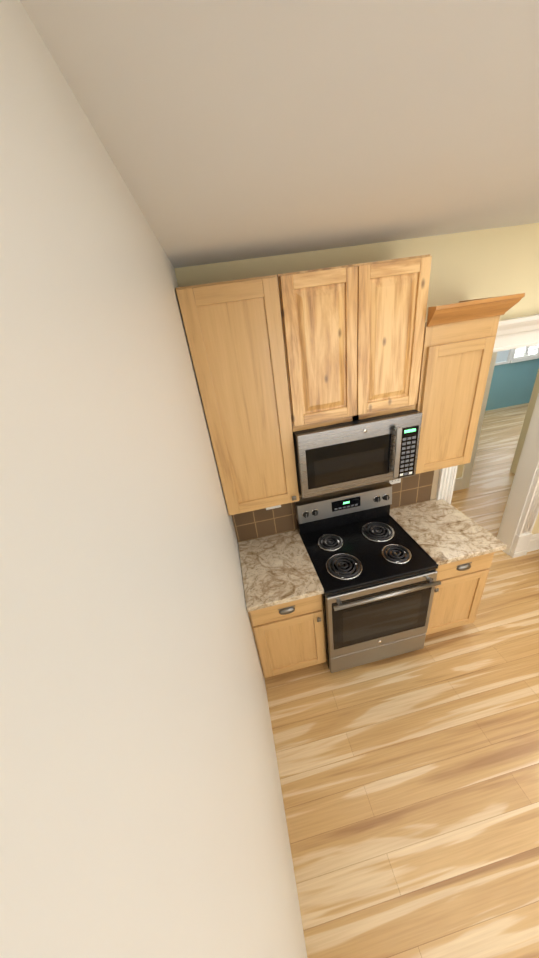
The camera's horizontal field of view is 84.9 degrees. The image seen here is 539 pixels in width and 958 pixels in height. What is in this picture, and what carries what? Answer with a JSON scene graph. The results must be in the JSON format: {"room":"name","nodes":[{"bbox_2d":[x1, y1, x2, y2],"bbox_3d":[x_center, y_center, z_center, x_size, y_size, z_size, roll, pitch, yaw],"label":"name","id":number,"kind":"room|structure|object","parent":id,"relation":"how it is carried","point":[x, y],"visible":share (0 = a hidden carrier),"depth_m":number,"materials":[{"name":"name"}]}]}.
{"room":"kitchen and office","nodes":[
{"label":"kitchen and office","id":0,"kind":"room"},
{"bbox_2d":[0,0,306,957],"bbox_3d":[-0.085,0.881,0.620,0.150,2.720,3.450,-11,28,-6],"label":"wall","id":1,"kind":"structure","parent":0,"point":[142,812],"depth_m":0.26,"materials":[{"name":"white painted drywall"}]},
{"bbox_2d":[20,0,538,267],"bbox_3d":[2.020,-0.831,0.270,4.860,0.060,3.600,-11,28,-6],"label":"ceiling","id":2,"kind":"structure","parent":0,"point":[229,130],"depth_m":0.52,"materials":[{"name":"white paint"}]},
{"bbox_2d":[174,223,538,534],"bbox_3d":[1.283,-0.247,2.373,3.600,2.720,0.150,-11,28,-6],"label":"wall","id":3,"kind":"structure","parent":0,"point":[485,263],"depth_m":1.73,"materials":[{"name":"beige paint"}]},
{"bbox_2d":[175,275,298,515],"bbox_3d":[-0.135,-0.409,1.722,0.464,1.225,0.352,-11,28,-6],"label":"upper cabinet","id":4,"kind":"object","parent":3,"relation":"attached to","point":[234,333],"visible":1,"depth_m":1.52,"materials":[{"name":"brown wood"}]},
{"bbox_2d":[231,469,439,541],"bbox_3d":[0.550,0.122,2.321,1.715,0.590,0.009,-11,28,-6],"label":"backsplash","id":5,"kind":"structure","parent":3,"relation":"attached to","point":[406,491],"depth_m":2.36,"materials":[{"name":"tile"}]},
{"bbox_2d":[266,505,280,509],"bbox_3d":[0.028,0.195,2.244,0.118,0.075,0.010,-11,28,-6],"label":"outlet","id":6,"kind":"object","parent":5,"relation":"attached to","point":[273,507],"visible":0.15,"depth_m":2.25,"materials":[{"name":"white plastic"}]},
{"bbox_2d":[389,478,400,483],"bbox_3d":[0.999,0.009,2.344,0.100,0.065,0.010,-11,28,-6],"label":"outlet","id":7,"kind":"object","parent":5,"relation":"attached to","point":[395,481],"visible":0.62,"depth_m":2.35,"materials":[{"name":"white plastic"}]},
{"bbox_2d":[277,254,431,431],"bbox_3d":[0.432,-0.740,1.685,0.758,0.758,0.325,-11,28,-6],"label":"upper cabinet","id":8,"kind":"object","parent":3,"relation":"attached to","point":[353,336],"visible":1,"depth_m":1.51,"materials":[{"name":"brown wood"}]},
{"bbox_2d":[293,409,421,498],"bbox_3d":[0.519,-0.197,1.916,0.754,0.426,0.423,-11,28,-6],"label":"microwave","id":9,"kind":"object","parent":8,"relation":"attached to","point":[352,454],"visible":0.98,"depth_m":1.75,"materials":[{"name":"silver metal"}]},
{"bbox_2d":[415,293,524,473],"bbox_3d":[1.095,-0.558,1.875,0.494,0.975,0.382,-11,28,-6],"label":"upper cabinet","id":10,"kind":"object","parent":3,"relation":"attached to","point":[458,343],"visible":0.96,"depth_m":1.69,"materials":[{"name":"brown wood"}]},
{"bbox_2d":[436,314,538,557],"bbox_3d":[1.875,-0.127,2.505,1.201,2.233,0.281,-11,28,-6],"label":"door frame","id":11,"kind":"structure","parent":3,"relation":"attached to","point":[513,534],"depth_m":2.62,"materials":[{"name":"white wood"}]},
{"bbox_2d":[527,533,538,551],"bbox_3d":[2.906,0.604,3.020,0.640,0.207,0.026,-11,28,-6],"label":"baseboard","id":12,"kind":"structure","parent":3,"relation":"attached to","point":[533,545],"depth_m":2.97,"materials":[{"name":"white wood"}]},
{"bbox_2d":[264,403,538,957],"bbox_3d":[5.144,0.105,3.627,11.400,0.060,7.700,-11,28,-6],"label":"floor","id":13,"kind":"structure","parent":0,"point":[409,781],"depth_m":1.70,"materials":[{"name":"brown wood"}]},
{"bbox_2d":[248,594,326,677],"bbox_3d":[0.105,1.013,2.305,0.488,0.878,0.639,-11,28,-6],"label":"base cabinet","id":14,"kind":"object","parent":13,"relation":"on","point":[289,636],"visible":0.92,"depth_m":2.02,"materials":[{"name":"brown wood"}]},
{"bbox_2d":[238,530,323,611],"bbox_3d":[0.045,0.611,2.095,0.490,0.036,0.636,-11,28,-6],"label":"countertop","id":15,"kind":"structure","parent":14,"relation":"on","point":[277,569],"depth_m":2.01,"materials":[{"name":"stone"}]},
{"bbox_2d":[295,481,440,672],"bbox_3d":[0.703,0.773,2.247,0.758,1.197,0.736,-11,28,-6],"label":"range","id":16,"kind":"object","parent":13,"relation":"on","point":[375,564],"visible":1,"depth_m":2.07,"materials":[{"name":"black metal"}]},
{"bbox_2d":[426,552,494,634],"bbox_3d":[1.314,0.771,2.425,0.468,0.878,0.639,-11,28,-6],"label":"base cabinet","id":17,"kind":"object","parent":13,"relation":"on","point":[458,592],"visible":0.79,"depth_m":2.14,"materials":[{"name":"brown wood"}]},
{"bbox_2d":[390,499,506,565],"bbox_3d":[1.274,0.365,2.216,0.510,0.036,0.636,-11,28,-6],"label":"countertop","id":18,"kind":"structure","parent":17,"relation":"on","point":[441,532],"depth_m":2.14,"materials":[{"name":"stone"}]},
{"bbox_2d":[456,369,538,477],"bbox_3d":[2.353,-1.054,3.602,3.800,2.720,0.150,-11,28,-6],"label":"wall","id":19,"kind":"structure","parent":0,"point":[529,412],"depth_m":4.03,"materials":[{"name":"beige paint"}]},
{"bbox_2d":[453,352,496,490],"bbox_3d":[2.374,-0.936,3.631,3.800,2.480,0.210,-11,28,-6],"label":"door frame","id":20,"kind":"structure","parent":19,"relation":"attached to","point":[462,482],"depth_m":3.84,"materials":[{"name":"white"}]},
{"bbox_2d":[485,350,538,410],"bbox_3d":[4.088,-2.651,6.140,5.700,2.720,0.180,-11,28,-6],"label":"wall","id":21,"kind":"structure","parent":0,"point":[512,384],"depth_m":6.57,"materials":[{"name":"teal paint"}]},
{"bbox_2d":[507,345,538,363],"bbox_3d":[5.381,-3.210,6.016,0.760,1.500,0.060,-11,28,-6],"label":"window shutters","id":22,"kind":"object","parent":21,"relation":"attached to","point":[523,354],"visible":0.21,"depth_m":6.28,"materials":[{"name":"white"}]}
]}

